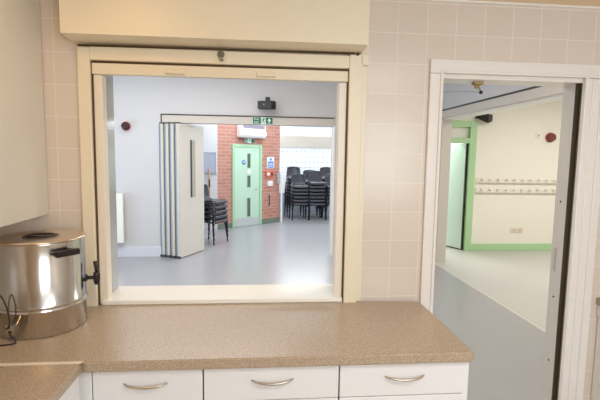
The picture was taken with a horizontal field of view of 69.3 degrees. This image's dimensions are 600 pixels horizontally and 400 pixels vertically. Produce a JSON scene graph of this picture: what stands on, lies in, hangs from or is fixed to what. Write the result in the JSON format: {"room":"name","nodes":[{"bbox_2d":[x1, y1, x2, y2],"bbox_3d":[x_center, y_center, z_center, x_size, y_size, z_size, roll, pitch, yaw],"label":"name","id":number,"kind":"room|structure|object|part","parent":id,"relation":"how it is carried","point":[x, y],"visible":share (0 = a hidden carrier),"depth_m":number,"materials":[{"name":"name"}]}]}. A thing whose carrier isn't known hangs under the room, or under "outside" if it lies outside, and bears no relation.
{"room":"community hall kitchen","nodes":[
{"label":"community hall kitchen","id":0,"kind":"room"},
{"bbox_2d":[186,124,217,229],"bbox_3d":[-3.599,-0.862,9.207,3.660,3.000,0.130,0,6,-5],"label":"wall","id":1,"kind":"structure","parent":0,"point":[210,130],"depth_m":9.27,"materials":[{"name":"white paint"}]},
{"bbox_2d":[204,152,215,173],"bbox_3d":[-2.019,-0.793,9.273,0.438,0.450,0.029,0,6,-5],"label":"notice board","id":2,"kind":"object","parent":1,"relation":"attached to","point":[209,157],"visible":0.62,"depth_m":9.27,"materials":[{"name":"grey fabric"}]},
{"bbox_2d":[113,75,337,253],"bbox_3d":[-1.560,-0.601,6.933,7.320,3.000,0.250,0,6,-5],"label":"wall","id":3,"kind":"structure","parent":0,"point":[139,101],"depth_m":6.74,"materials":[{"name":"grey paint"}]},
{"bbox_2d":[116,193,123,242],"bbox_3d":[-3.068,0.277,6.704,0.685,0.772,0.114,0,6,-5],"label":"radiator","id":4,"kind":"object","parent":3,"relation":"attached to","point":[119,196],"visible":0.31,"depth_m":6.67,"materials":[{"name":"white metal"}]},
{"bbox_2d":[121,122,130,129],"bbox_3d":[-2.662,-1.129,6.612,0.134,0.134,0.085,0,6,-5],"label":"fire alarm","id":5,"kind":"object","parent":3,"relation":"attached to","point":[125,125],"visible":1,"depth_m":6.58,"materials":[{"name":"red"}]},
{"bbox_2d":[118,247,160,256],"bbox_3d":[-3.651,0.811,6.755,2.940,0.160,0.018,0,6,-5],"label":"baseboard","id":6,"kind":"structure","parent":3,"relation":"attached to","point":[122,251],"depth_m":6.85,"materials":[{"name":"white wood"}]},
{"bbox_2d":[162,115,333,126],"bbox_3d":[-0.802,-1.255,6.902,2.685,0.114,0.212,0,6,-5],"label":"beam","id":7,"kind":"structure","parent":3,"relation":"attached to","point":[183,119],"depth_m":6.79,"materials":[{"name":"beige"}]},
{"bbox_2d":[160,114,333,121],"bbox_3d":[-0.801,-1.250,6.808,2.700,0.140,0.040,0,6,-5],"label":"track","id":8,"kind":"object","parent":7,"relation":"attached to","point":[160,114],"visible":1,"depth_m":6.77,"materials":[{"name":"grey metal"}]},
{"bbox_2d":[159,122,203,258],"bbox_3d":[-1.903,-0.168,7.035,0.374,2.105,0.693,3,6,20],"label":"door","id":9,"kind":"structure","parent":8,"relation":"hanging from","point":[181,146],"depth_m":6.79,"materials":[{"name":"beige wood"}]},
{"bbox_3d":[-1.719,-0.501,6.957,0.004,0.930,0.145,3,6,20],"label":"vision frame","id":10,"kind":"part","parent":9,"relation":"part of","materials":[{"name":"beige paint"}]},
{"bbox_3d":[-1.710,-0.502,6.975,0.003,0.890,0.085,3,6,20],"label":"vision glass","id":11,"kind":"part","parent":9,"relation":"part of","materials":[{"name":"glass"}]},
{"bbox_2d":[252,117,272,124],"bbox_3d":[-0.586,-1.245,6.809,0.328,0.112,0.009,0,6,-5],"label":"exit sign","id":12,"kind":"object","parent":7,"relation":"attached to","point":[255,120],"visible":1,"depth_m":6.80,"materials":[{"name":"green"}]},
{"bbox_2d":[258,97,275,109],"bbox_3d":[-0.512,-1.490,6.684,0.279,0.180,0.248,0,6,-5],"label":"loudspeaker","id":13,"kind":"object","parent":3,"relation":"attached to","point":[267,104],"visible":1,"depth_m":6.60,"materials":[{"name":"black plastic"}]},
{"bbox_2d":[330,126,335,255],"bbox_3d":[0.534,-0.137,7.082,0.027,2.110,0.115,0,6,-5],"label":"door frame","id":14,"kind":"structure","parent":3,"relation":"attached to","point":[334,127],"depth_m":7.04,"materials":[{"name":"white paint"}]},
{"bbox_2d":[217,125,279,223],"bbox_3d":[-1.181,-0.902,9.988,1.800,3.000,0.140,-5,8,-45],"label":"brick wall","id":15,"kind":"structure","parent":0,"point":[226,134],"depth_m":10.06,"materials":[{"name":"red brick"}]},
{"bbox_2d":[232,144,261,227],"bbox_3d":[-1.228,-0.330,9.939,0.847,1.870,0.156,-5,8,-45],"label":"door","id":16,"kind":"structure","parent":15,"relation":"in","point":[246,187],"depth_m":9.90,"materials":[{"name":"green paint"}]},
{"bbox_3d":[-1.217,0.494,9.996,0.685,0.180,0.005,-5,8,-45],"label":"kick plate","id":17,"kind":"part","parent":16,"relation":"part of","materials":[{"name":"silver metal"}]},
{"bbox_3d":[-1.179,0.166,9.989,0.082,0.425,0.005,-5,8,-45],"label":"vision glass","id":18,"kind":"part","parent":16,"relation":"part of","materials":[{"name":"glass"}]},
{"bbox_3d":[-1.169,-0.429,9.929,0.082,0.260,0.005,-5,8,-45],"label":"vision glass","id":19,"kind":"part","parent":16,"relation":"part of","materials":[{"name":"glass"}]},
{"bbox_3d":[-1.165,-0.897,9.885,0.108,0.344,0.008,-5,8,-45],"label":"vision frame","id":20,"kind":"part","parent":16,"relation":"part of","materials":[{"name":"green paint"}]},
{"bbox_2d":[218,217,279,229],"bbox_3d":[-1.149,0.537,10.077,1.800,0.120,0.016,-5,8,-45],"label":"baseboard","id":21,"kind":"structure","parent":15,"relation":"attached to","point":[269,220],"depth_m":10.37,"materials":[{"name":"green"}]},
{"bbox_2d":[244,138,253,142],"bbox_3d":[-1.156,-1.344,9.839,0.290,0.110,0.034,-5,8,-45],"label":"exit sign","id":22,"kind":"object","parent":15,"relation":"attached to","point":[246,140],"visible":1,"depth_m":9.81,"materials":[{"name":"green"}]},
{"bbox_2d":[237,125,266,137],"bbox_3d":[-1.081,-1.565,9.795,0.730,0.319,0.164,-5,8,-45],"label":"heater","id":23,"kind":"object","parent":15,"relation":"attached to","point":[250,131],"visible":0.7,"depth_m":9.71,"materials":[{"name":"white"}]},
{"bbox_2d":[243,125,264,128],"bbox_3d":[-1.034,-1.647,9.776,0.620,0.080,0.036,-5,8,-45],"label":"grille","id":24,"kind":"object","parent":23,"relation":"attached to","point":[244,126],"depth_m":9.76,"materials":[{"name":"grey plastic"}]},
{"bbox_2d":[265,171,269,176],"bbox_3d":[-0.763,-0.615,10.302,0.130,0.140,0.053,-5,8,-45],"label":"fire alarm call point","id":25,"kind":"object","parent":15,"relation":"attached to","point":[267,173],"visible":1,"depth_m":10.27,"materials":[{"name":"red plastic"}]},
{"bbox_2d":[267,181,272,185],"bbox_3d":[-0.716,-0.396,10.380,0.150,0.120,0.045,-5,8,-45],"label":"switch box","id":26,"kind":"object","parent":15,"relation":"attached to","point":[269,183],"visible":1,"depth_m":10.36,"materials":[{"name":"white plastic"}]},
{"bbox_2d":[267,157,273,167],"bbox_3d":[-0.700,-0.892,10.364,0.220,0.270,0.009,-5,8,-45],"label":"notice","id":27,"kind":"object","parent":15,"relation":"attached to","point":[270,160],"visible":1,"depth_m":10.36,"materials":[{"name":"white paper"}]},
{"bbox_2d":[0,0,599,399],"bbox_3d":[-1.016,-0.159,2.107,7.550,3.100,0.200,0,6,-5],"label":"wall","id":28,"kind":"structure","parent":0,"point":[404,35],"depth_m":2.11,"materials":[{"name":"beige tile"}]},
{"bbox_2d":[59,0,369,55],"bbox_3d":[-0.351,-0.837,1.917,1.300,0.328,0.155,0,6,-5],"label":"box","id":29,"kind":"object","parent":28,"relation":"attached to","point":[293,26],"visible":1,"depth_m":1.86,"materials":[{"name":"beige paint"}]},
{"bbox_2d":[92,61,347,82],"bbox_3d":[-0.355,-0.596,2.013,1.173,0.060,0.050,0,6,-5],"label":"roller shutter","id":30,"kind":"object","parent":28,"relation":"attached to","point":[116,68],"visible":1,"depth_m":2.01,"materials":[{"name":"beige paint"}]},
{"bbox_2d":[102,284,341,304],"bbox_3d":[-0.376,0.481,2.228,1.155,0.022,0.240,0,6,-5],"label":"sill","id":31,"kind":"structure","parent":28,"relation":"on","point":[270,293],"depth_m":2.18,"materials":[{"name":"white laminate"}]},
{"bbox_2d":[77,46,368,305],"bbox_3d":[-0.352,-0.095,2.146,1.321,1.215,0.251,0,6,-5],"label":"frame","id":32,"kind":"object","parent":28,"relation":"attached to","point":[95,92],"visible":0.81,"depth_m":2.04,"materials":[{"name":"beige paint"}]},
{"bbox_3d":[-0.929,-0.037,2.048,0.038,1.072,0.056,0,6,-5],"label":"guide rail","id":33,"kind":"part","parent":32,"relation":"part of","materials":[{"name":"beige paint"}]},
{"bbox_3d":[0.195,-0.030,2.148,0.038,1.072,0.056,0,6,-5],"label":"guide rail","id":34,"kind":"part","parent":32,"relation":"part of","materials":[{"name":"beige paint"}]},
{"bbox_2d":[419,59,599,399],"bbox_3d":[1.069,0.360,2.298,0.927,2.094,0.161,0,6,-5],"label":"door frame","id":35,"kind":"structure","parent":28,"relation":"in","point":[577,199],"depth_m":2.23,"materials":[{"name":"white paint"}]},
{"bbox_3d":[0.645,0.391,2.196,0.065,2.039,0.026,0,6,-5],"label":"architrave","id":36,"kind":"part","parent":35,"relation":"part of","materials":[{"name":"white paint"}]},
{"bbox_3d":[0.808,-0.553,2.218,0.238,0.011,0.005,0,6,-5],"label":"stay arm","id":37,"kind":"part","parent":35,"relation":"part of","materials":[{"name":"grey plastic"}]},
{"bbox_3d":[1.382,0.321,2.354,0.005,0.130,0.016,0,6,-5],"label":"strike plate","id":38,"kind":"part","parent":35,"relation":"part of","materials":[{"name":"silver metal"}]},
{"bbox_3d":[1.470,0.397,2.270,0.132,2.039,0.026,0,6,-5],"label":"architrave","id":39,"kind":"part","parent":35,"relation":"part of","materials":[{"name":"white paint"}]},
{"bbox_2d":[424,0,599,8],"bbox_3d":[1.322,-0.950,2.129,2.000,0.010,0.008,0,6,-5],"label":"trim","id":40,"kind":"structure","parent":28,"relation":"attached to","point":[465,1],"depth_m":2.10,"materials":[{"name":"white laminate"}]},
{"bbox_2d":[475,0,599,6],"bbox_3d":[1.322,-0.977,2.128,2.000,0.044,0.004,0,6,-5],"label":"trim","id":41,"kind":"structure","parent":28,"relation":"attached to","point":[596,3],"depth_m":2.12,"materials":[{"name":"beige paint"}]},
{"bbox_2d":[279,126,330,212],"bbox_3d":[0.507,-1.116,12.386,2.800,3.000,0.100,0,6,-5],"label":"wall","id":42,"kind":"structure","parent":0,"point":[284,130],"depth_m":12.25,"materials":[{"name":"white paint"}]},
{"bbox_2d":[279,147,330,193],"bbox_3d":[0.515,-0.839,12.413,2.826,1.342,0.105,0,6,-5],"label":"window","id":43,"kind":"structure","parent":42,"relation":"in","point":[303,158],"depth_m":12.30,"materials":[{"name":"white glass"}]},
{"bbox_2d":[280,135,330,147],"bbox_3d":[0.556,-1.631,12.212,2.540,0.340,0.090,0,6,-5],"label":"window blind","id":44,"kind":"object","parent":42,"relation":"attached to","point":[286,141],"visible":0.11,"depth_m":12.13,"materials":[{"name":"beige fabric"}]},
{"bbox_2d":[118,213,550,399],"bbox_3d":[0.831,0.918,7.486,12.200,0.060,10.280,0,6,-5],"label":"floor","id":45,"kind":"structure","parent":0,"point":[507,364],"depth_m":5.78,"materials":[{"name":"grey plastic"}]},
{"bbox_2d":[208,167,209,195],"bbox_3d":[-1.944,-0.021,9.293,0.035,1.360,0.126,0,6,-5],"label":"wooden pole","id":46,"kind":"object","parent":45,"relation":"on","point":[209,167],"visible":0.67,"depth_m":9.27,"materials":[{"name":"brown wood"}]},
{"bbox_2d":[204,216,227,244],"bbox_3d":[-1.661,0.422,8.082,0.484,0.731,0.479,3,6,23],"label":"chair","id":47,"kind":"object","parent":45,"relation":"on","point":[206,220],"visible":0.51,"depth_m":8.03,"materials":[{"name":"grey"}]},
{"bbox_2d":[204,211,227,240],"bbox_3d":[-1.657,0.335,8.073,0.484,0.731,0.479,3,6,23],"label":"chair","id":48,"kind":"object","parent":47,"relation":"on","point":[222,215],"visible":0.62,"depth_m":7.98,"materials":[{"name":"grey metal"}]},
{"bbox_2d":[204,208,227,235],"bbox_3d":[-1.657,0.247,8.064,0.484,0.731,0.479,3,6,23],"label":"chair","id":49,"kind":"object","parent":48,"relation":"on","point":[223,210],"visible":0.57,"depth_m":7.96,"materials":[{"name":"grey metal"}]},
{"bbox_2d":[204,203,227,230],"bbox_3d":[-1.659,0.160,8.058,0.484,0.731,0.479,3,6,23],"label":"chair","id":50,"kind":"object","parent":49,"relation":"on","point":[206,206],"visible":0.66,"depth_m":7.89,"materials":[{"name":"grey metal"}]},
{"bbox_2d":[204,184,227,225],"bbox_3d":[-1.657,0.072,8.049,0.484,0.731,0.479,3,6,22],"label":"chair","id":51,"kind":"object","parent":50,"relation":"on","point":[207,200],"visible":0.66,"depth_m":8.06,"materials":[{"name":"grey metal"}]},
{"bbox_2d":[277,169,282,222],"bbox_3d":[-0.491,-0.093,10.550,0.130,1.300,0.110,0,6,-5],"label":"post","id":52,"kind":"object","parent":45,"relation":"on","point":[279,177],"visible":1,"depth_m":10.53,"materials":[{"name":"white plastic"}]},
{"bbox_3d":[-0.451,-0.096,10.584,0.045,1.300,0.050,0,6,-5],"label":"post","id":53,"kind":"part","parent":52,"relation":"part of","materials":[{"name":"white plastic"}]},
{"bbox_2d":[288,201,309,219],"bbox_3d":[-0.020,0.131,11.239,0.479,0.731,0.484,0,6,-12],"label":"chair","id":54,"kind":"object","parent":45,"relation":"on","point":[294,203],"visible":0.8,"depth_m":11.04,"materials":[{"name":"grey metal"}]},
{"bbox_2d":[290,198,309,216],"bbox_3d":[-0.013,0.043,11.234,0.479,0.731,0.484,0,6,-12],"label":"chair","id":55,"kind":"object","parent":54,"relation":"on","point":[295,200],"visible":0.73,"depth_m":11.01,"materials":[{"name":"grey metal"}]},
{"bbox_2d":[289,194,309,213],"bbox_3d":[-0.011,-0.044,11.221,0.479,0.731,0.484,0,6,-12],"label":"chair","id":56,"kind":"object","parent":55,"relation":"on","point":[295,196],"visible":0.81,"depth_m":11.01,"materials":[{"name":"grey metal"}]},
{"bbox_2d":[289,189,309,209],"bbox_3d":[-0.015,-0.131,11.212,0.479,0.731,0.484,0,6,-12],"label":"chair","id":57,"kind":"object","parent":56,"relation":"on","point":[291,192],"visible":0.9,"depth_m":11.00,"materials":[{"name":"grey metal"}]},
{"bbox_2d":[289,186,308,206],"bbox_3d":[-0.014,-0.219,11.209,0.479,0.731,0.484,0,6,-12],"label":"chair","id":58,"kind":"object","parent":57,"relation":"on","point":[294,189],"visible":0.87,"depth_m":11.00,"materials":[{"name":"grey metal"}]},
{"bbox_2d":[289,174,308,202],"bbox_3d":[-0.010,-0.307,11.199,0.479,0.731,0.484,0,6,-12],"label":"chair","id":59,"kind":"object","parent":58,"relation":"on","point":[297,180],"visible":0.97,"depth_m":11.34,"materials":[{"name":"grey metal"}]},
{"bbox_2d":[305,202,325,219],"bbox_3d":[0.402,0.134,11.275,0.479,0.731,0.484,0,6,-10],"label":"chair","id":60,"kind":"object","parent":45,"relation":"on","point":[321,204],"visible":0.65,"depth_m":11.07,"materials":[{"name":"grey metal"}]},
{"bbox_2d":[305,199,325,216],"bbox_3d":[0.400,0.046,11.271,0.479,0.731,0.484,0,6,-11],"label":"chair","id":61,"kind":"object","parent":60,"relation":"on","point":[311,200],"visible":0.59,"depth_m":11.05,"materials":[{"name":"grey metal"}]},
{"bbox_2d":[305,195,325,213],"bbox_3d":[0.402,-0.041,11.262,0.479,0.731,0.484,0,6,-11],"label":"chair","id":62,"kind":"object","parent":61,"relation":"on","point":[311,196],"visible":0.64,"depth_m":11.04,"materials":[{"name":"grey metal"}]},
{"bbox_2d":[308,192,325,209],"bbox_3d":[0.403,-0.129,11.255,0.479,0.731,0.484,0,6,-11],"label":"chair","id":63,"kind":"object","parent":62,"relation":"on","point":[311,193],"visible":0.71,"depth_m":11.04,"materials":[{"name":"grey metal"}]},
{"bbox_2d":[307,186,325,206],"bbox_3d":[0.404,-0.216,11.244,0.479,0.731,0.484,0,6,-11],"label":"chair","id":64,"kind":"object","parent":63,"relation":"on","point":[311,189],"visible":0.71,"depth_m":11.02,"materials":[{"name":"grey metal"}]},
{"bbox_2d":[307,183,325,202],"bbox_3d":[0.411,-0.304,11.237,0.479,0.731,0.484,0,6,-11],"label":"chair","id":65,"kind":"object","parent":64,"relation":"on","point":[311,186],"visible":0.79,"depth_m":11.02,"materials":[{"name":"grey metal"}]},
{"bbox_2d":[307,170,325,199],"bbox_3d":[0.413,-0.391,11.223,0.479,0.731,0.484,0,6,-11],"label":"chair","id":66,"kind":"object","parent":65,"relation":"on","point":[314,177],"visible":0.9,"depth_m":11.36,"materials":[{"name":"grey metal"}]},
{"bbox_2d":[435,263,544,331],"bbox_3d":[2.240,1.177,5.064,0.028,0.052,5.180,0,6,-5],"label":"floor strip","id":67,"kind":"object","parent":45,"relation":"on","point":[435,263],"visible":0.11,"depth_m":4.98,"materials":[{"name":"beige"}]},
{"bbox_2d":[435,83,532,262],"bbox_3d":[2.380,-0.342,4.962,0.220,3.000,4.900,0,6,-5],"label":"wall","id":68,"kind":"structure","parent":0,"point":[446,130],"depth_m":6.58,"materials":[{"name":"beige paint"}]},
{"bbox_2d":[442,86,542,110],"bbox_3d":[2.422,-1.137,4.497,0.210,0.025,4.130,0,6,-5],"label":"track","id":69,"kind":"object","parent":68,"relation":"attached to","point":[533,87],"visible":0.11,"depth_m":5.04,"materials":[{"name":"grey metal"}]},
{"bbox_2d":[442,86,563,117],"bbox_3d":[2.423,-1.075,4.503,0.225,0.100,4.130,0,6,-5],"label":"beam","id":70,"kind":"structure","parent":68,"relation":"attached to","point":[545,91],"depth_m":4.78,"materials":[{"name":"beige"}]},
{"bbox_2d":[444,94,562,119],"bbox_3d":[2.450,-1.016,4.511,0.190,0.020,4.130,0,6,-5],"label":"trim","id":71,"kind":"structure","parent":68,"relation":"attached to","point":[556,97],"depth_m":4.90,"materials":[{"name":"white paint"}]},
{"bbox_2d":[452,100,562,243],"bbox_3d":[4.590,-0.469,7.820,4.670,2.750,0.200,0,6,-5],"label":"wall","id":72,"kind":"structure","parent":0,"point":[508,146],"depth_m":7.65,"materials":[{"name":"white paint"}]},
{"bbox_2d":[446,121,477,250],"bbox_3d":[2.662,-0.262,7.864,0.700,2.270,0.655,0,6,-5],"label":"door","id":73,"kind":"structure","parent":72,"relation":"in","point":[463,156],"depth_m":7.66,"materials":[{"name":"green paint"},{"name":"glass"}]},
{"bbox_2d":[475,114,492,122],"bbox_3d":[3.168,-1.396,7.399,0.290,0.186,0.195,0,6,-5],"label":"speaker","id":74,"kind":"object","parent":72,"relation":"attached to","point":[487,118],"visible":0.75,"depth_m":7.35},
{"bbox_2d":[471,243,551,250],"bbox_3d":[4.913,0.850,7.871,3.800,0.125,0.020,0,6,-5],"label":"baseboard","id":75,"kind":"structure","parent":72,"relation":"attached to","point":[530,246],"depth_m":7.76,"materials":[{"name":"green paint"}]},
{"bbox_2d":[475,187,555,193],"bbox_3d":[4.504,-0.154,7.698,2.860,0.105,0.087,0,6,-5],"label":"rail","id":76,"kind":"object","parent":72,"relation":"attached to","point":[477,190],"visible":0.66,"depth_m":7.65,"materials":[{"name":"white wood"}]},
{"bbox_2d":[476,177,556,183],"bbox_3d":[4.506,-0.328,7.681,2.860,0.105,0.087,0,6,-5],"label":"rail","id":77,"kind":"object","parent":72,"relation":"attached to","point":[478,180],"visible":0.67,"depth_m":7.63,"materials":[{"name":"white wood"}]},
{"bbox_2d":[510,228,522,232],"bbox_3d":[3.864,0.543,7.749,0.228,0.072,0.014,0,6,-5],"label":"wall socket","id":78,"kind":"object","parent":72,"relation":"attached to","point":[513,230],"visible":1,"depth_m":7.74,"materials":[{"name":"beige plastic"}]},
{"bbox_2d":[545,133,555,141],"bbox_3d":[4.404,-1.095,7.596,0.170,0.170,0.085,0,6,-5],"label":"fire alarm","id":79,"kind":"object","parent":72,"relation":"attached to","point":[550,137],"visible":1,"depth_m":7.56,"materials":[{"name":"red"}]},
{"bbox_3d":[0.527,1.603,0.616,4.020,0.060,3.420,0,6,-5],"label":"floor","id":80,"kind":"structure","parent":0,"visible":0},
{"bbox_2d":[59,372,92,399],"bbox_3d":[-1.048,1.082,0.964,0.718,0.859,2.250,0,6,-5],"label":"base cabinet","id":81,"kind":"object","parent":80,"relation":"on","point":[81,388],"visible":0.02,"depth_m":1.53,"materials":[{"name":"white laminate"}]},
{"bbox_2d":[0,364,81,399],"bbox_3d":[-1.029,0.663,0.622,0.706,0.039,1.694,0,6,-5],"label":"countertop","id":82,"kind":"structure","parent":81,"relation":"on","point":[21,382],"depth_m":1.37,"materials":[{"name":"laminate"}]},
{"bbox_3d":[-0.755,1.002,1.269,0.020,0.746,0.536,0,6,-5],"label":"door","id":83,"kind":"part","parent":81,"relation":"part of","materials":[{"name":"white laminate"}]},
{"bbox_3d":[-0.766,0.975,1.575,0.048,0.758,0.026,0,6,-5],"label":"corner post","id":84,"kind":"part","parent":81,"relation":"part of","materials":[{"name":"white laminate"}]},
{"bbox_2d":[0,301,473,372],"bbox_3d":[-0.425,0.551,1.821,2.120,0.041,0.611,0,6,-5],"label":"countertop","id":85,"kind":"structure","parent":81,"relation":"on","point":[148,337],"depth_m":1.71,"materials":[{"name":"laminate"}]},
{"bbox_2d":[0,229,99,345],"bbox_3d":[-1.047,0.335,1.786,0.386,0.380,0.382,0,6,-5],"label":"urn","id":86,"kind":"object","parent":85,"relation":"on","point":[44,292],"visible":1,"depth_m":1.67,"materials":[{"name":"silver metal"}]},
{"bbox_3d":[-1.117,0.447,1.615,0.111,0.191,0.037,0,6,-5],"label":"cord","id":87,"kind":"part","parent":86,"relation":"part of","materials":[{"name":"black rubber"}]},
{"bbox_3d":[-1.070,0.149,1.787,0.128,0.012,0.128,0,6,-5],"label":"lid knob","id":88,"kind":"part","parent":86,"relation":"part of","materials":[{"name":"black plastic"}]},
{"bbox_3d":[-1.070,0.151,1.787,0.340,0.010,0.340,0,6,-5],"label":"lid","id":89,"kind":"part","parent":86,"relation":"part of","materials":[{"name":"silver metal"}]},
{"bbox_3d":[-0.903,0.205,1.683,0.026,0.024,0.094,5,7,33],"label":"handle","id":90,"kind":"part","parent":86,"relation":"part of","materials":[{"name":"black plastic"}]},
{"bbox_2d":[85,261,99,284],"bbox_3d":[-0.891,0.312,1.858,0.062,0.101,0.038,0,6,-5],"label":"tap","id":91,"kind":"object","parent":86,"relation":"on","point":[96,275],"depth_m":1.85,"materials":[{"name":"black plastic"}]},
{"bbox_2d":[93,369,203,399],"bbox_3d":[-0.570,1.001,1.841,0.384,0.859,0.578,0,6,-5],"label":"drawer","id":92,"kind":"object","parent":80,"relation":"on","point":[166,384],"visible":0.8,"depth_m":1.55,"materials":[{"name":"white laminate"}]},
{"bbox_3d":[-0.548,0.658,1.532,0.154,0.014,0.029,0,6,-5],"label":"handle","id":93,"kind":"part","parent":92,"relation":"part of","materials":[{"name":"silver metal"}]},
{"bbox_2d":[204,366,338,399],"bbox_3d":[-0.130,1.004,1.881,0.495,0.859,0.578,0,6,-5],"label":"drawer unit","id":94,"kind":"object","parent":80,"relation":"on","point":[311,382],"visible":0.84,"depth_m":1.59,"materials":[{"name":"white laminate"}]},
{"bbox_3d":[-0.100,0.661,1.572,0.154,0.014,0.029,0,6,-5],"label":"handle","id":95,"kind":"part","parent":94,"relation":"part of","materials":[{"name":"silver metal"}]},
{"bbox_3d":[-0.106,0.887,1.621,0.492,0.304,0.022,0,6,-5],"label":"drawer","id":96,"kind":"part","parent":94,"relation":"part of","materials":[{"name":"white laminate"}]},
{"bbox_2d":[338,362,468,399],"bbox_3d":[0.366,1.006,1.930,0.498,0.860,0.588,0,6,-5],"label":"drawer unit","id":97,"kind":"object","parent":80,"relation":"on","point":[419,381],"visible":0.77,"depth_m":1.63,"materials":[{"name":"white laminate"}]},
{"bbox_3d":[0.387,0.890,1.665,0.488,0.304,0.022,0,6,-5],"label":"drawer","id":98,"kind":"part","parent":97,"relation":"part of","materials":[{"name":"white laminate"}]},
{"bbox_3d":[0.393,0.664,1.616,0.154,0.014,0.029,0,6,-5],"label":"handle","id":99,"kind":"part","parent":97,"relation":"part of","materials":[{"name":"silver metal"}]},
{"bbox_3d":[0.602,1.006,1.967,0.022,0.860,0.556,0,6,-5],"label":"panel","id":100,"kind":"part","parent":97,"relation":"part of","materials":[{"name":"white laminate"}]},
{"bbox_2d":[591,305,599,399],"bbox_3d":[1.952,1.015,2.085,0.707,0.860,0.596,0,6,-5],"label":"base unit","id":101,"kind":"object","parent":80,"relation":"on","point":[595,394],"visible":0.92,"depth_m":2.31,"materials":[{"name":"white plastic"}]},
{"bbox_3d":[1.613,0.614,2.029,0.017,0.059,0.567,0,6,-5],"label":"rail","id":102,"kind":"part","parent":101,"relation":"part of","materials":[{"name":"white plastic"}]},
{"bbox_3d":[-1.410,0.352,0.358,0.100,2.420,3.300,0,6,-5],"label":"wall","id":103,"kind":"structure","parent":0,"visible":0},
{"bbox_2d":[0,0,48,226],"bbox_3d":[-1.268,-0.351,1.306,0.338,0.966,1.297,0,6,-5],"label":"upper cabinet","id":104,"kind":"object","parent":103,"relation":"attached to","point":[23,169],"visible":1,"depth_m":1.77,"materials":[{"name":"beige plastic"}]},
{"bbox_3d":[0.857,-0.216,11.307,0.479,0.731,0.484,0,6,-11],"label":"chair","id":105,"kind":"object","parent":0,"visible":0},
{"bbox_2d":[324,174,329,202],"bbox_3d":[0.859,-0.303,11.297,0.479,0.731,0.484,0,6,-10],"label":"chair","id":106,"kind":"object","parent":105,"relation":"on","point":[327,176],"visible":0.28,"depth_m":11.42,"materials":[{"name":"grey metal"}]},
{"bbox_3d":[-0.156,-0.365,11.757,0.479,0.731,0.484,0,6,-10],"label":"chair","id":107,"kind":"object","parent":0,"visible":0},
{"bbox_2d":[284,170,297,197],"bbox_3d":[-0.154,-0.452,11.746,0.479,0.731,0.484,0,6,-11],"label":"chair","id":108,"kind":"object","parent":107,"relation":"on","point":[287,180],"visible":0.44,"depth_m":11.78,"materials":[{"name":"black plastic"}]},
{"bbox_2d":[284,166,299,193],"bbox_3d":[-0.150,-0.540,11.739,0.479,0.731,0.484,0,6,-11],"label":"chair","id":109,"kind":"object","parent":108,"relation":"on","point":[292,170],"visible":0.48,"depth_m":11.89,"materials":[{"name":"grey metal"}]},
{"bbox_3d":[0.290,-0.364,11.815,0.479,0.731,0.484,0,6,-10],"label":"chair","id":110,"kind":"object","parent":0,"visible":0},
{"bbox_2d":[303,170,312,182],"bbox_3d":[0.288,-0.452,11.806,0.479,0.731,0.484,0,6,-9],"label":"chair","id":111,"kind":"object","parent":110,"relation":"on","point":[305,172],"visible":0.11,"depth_m":11.95,"materials":[{"name":"black plastic"}]},
{"bbox_3d":[0.748,-0.447,11.829,0.479,0.731,0.484,0,6,-10],"label":"chair","id":112,"kind":"object","parent":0,"visible":0},
{"bbox_2d":[320,167,330,180],"bbox_3d":[0.751,-0.534,11.815,0.479,0.731,0.484,0,6,-10],"label":"chair","id":113,"kind":"object","parent":112,"relation":"on","point":[324,170],"visible":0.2,"depth_m":11.97,"materials":[{"name":"black plastic"}]}
]}

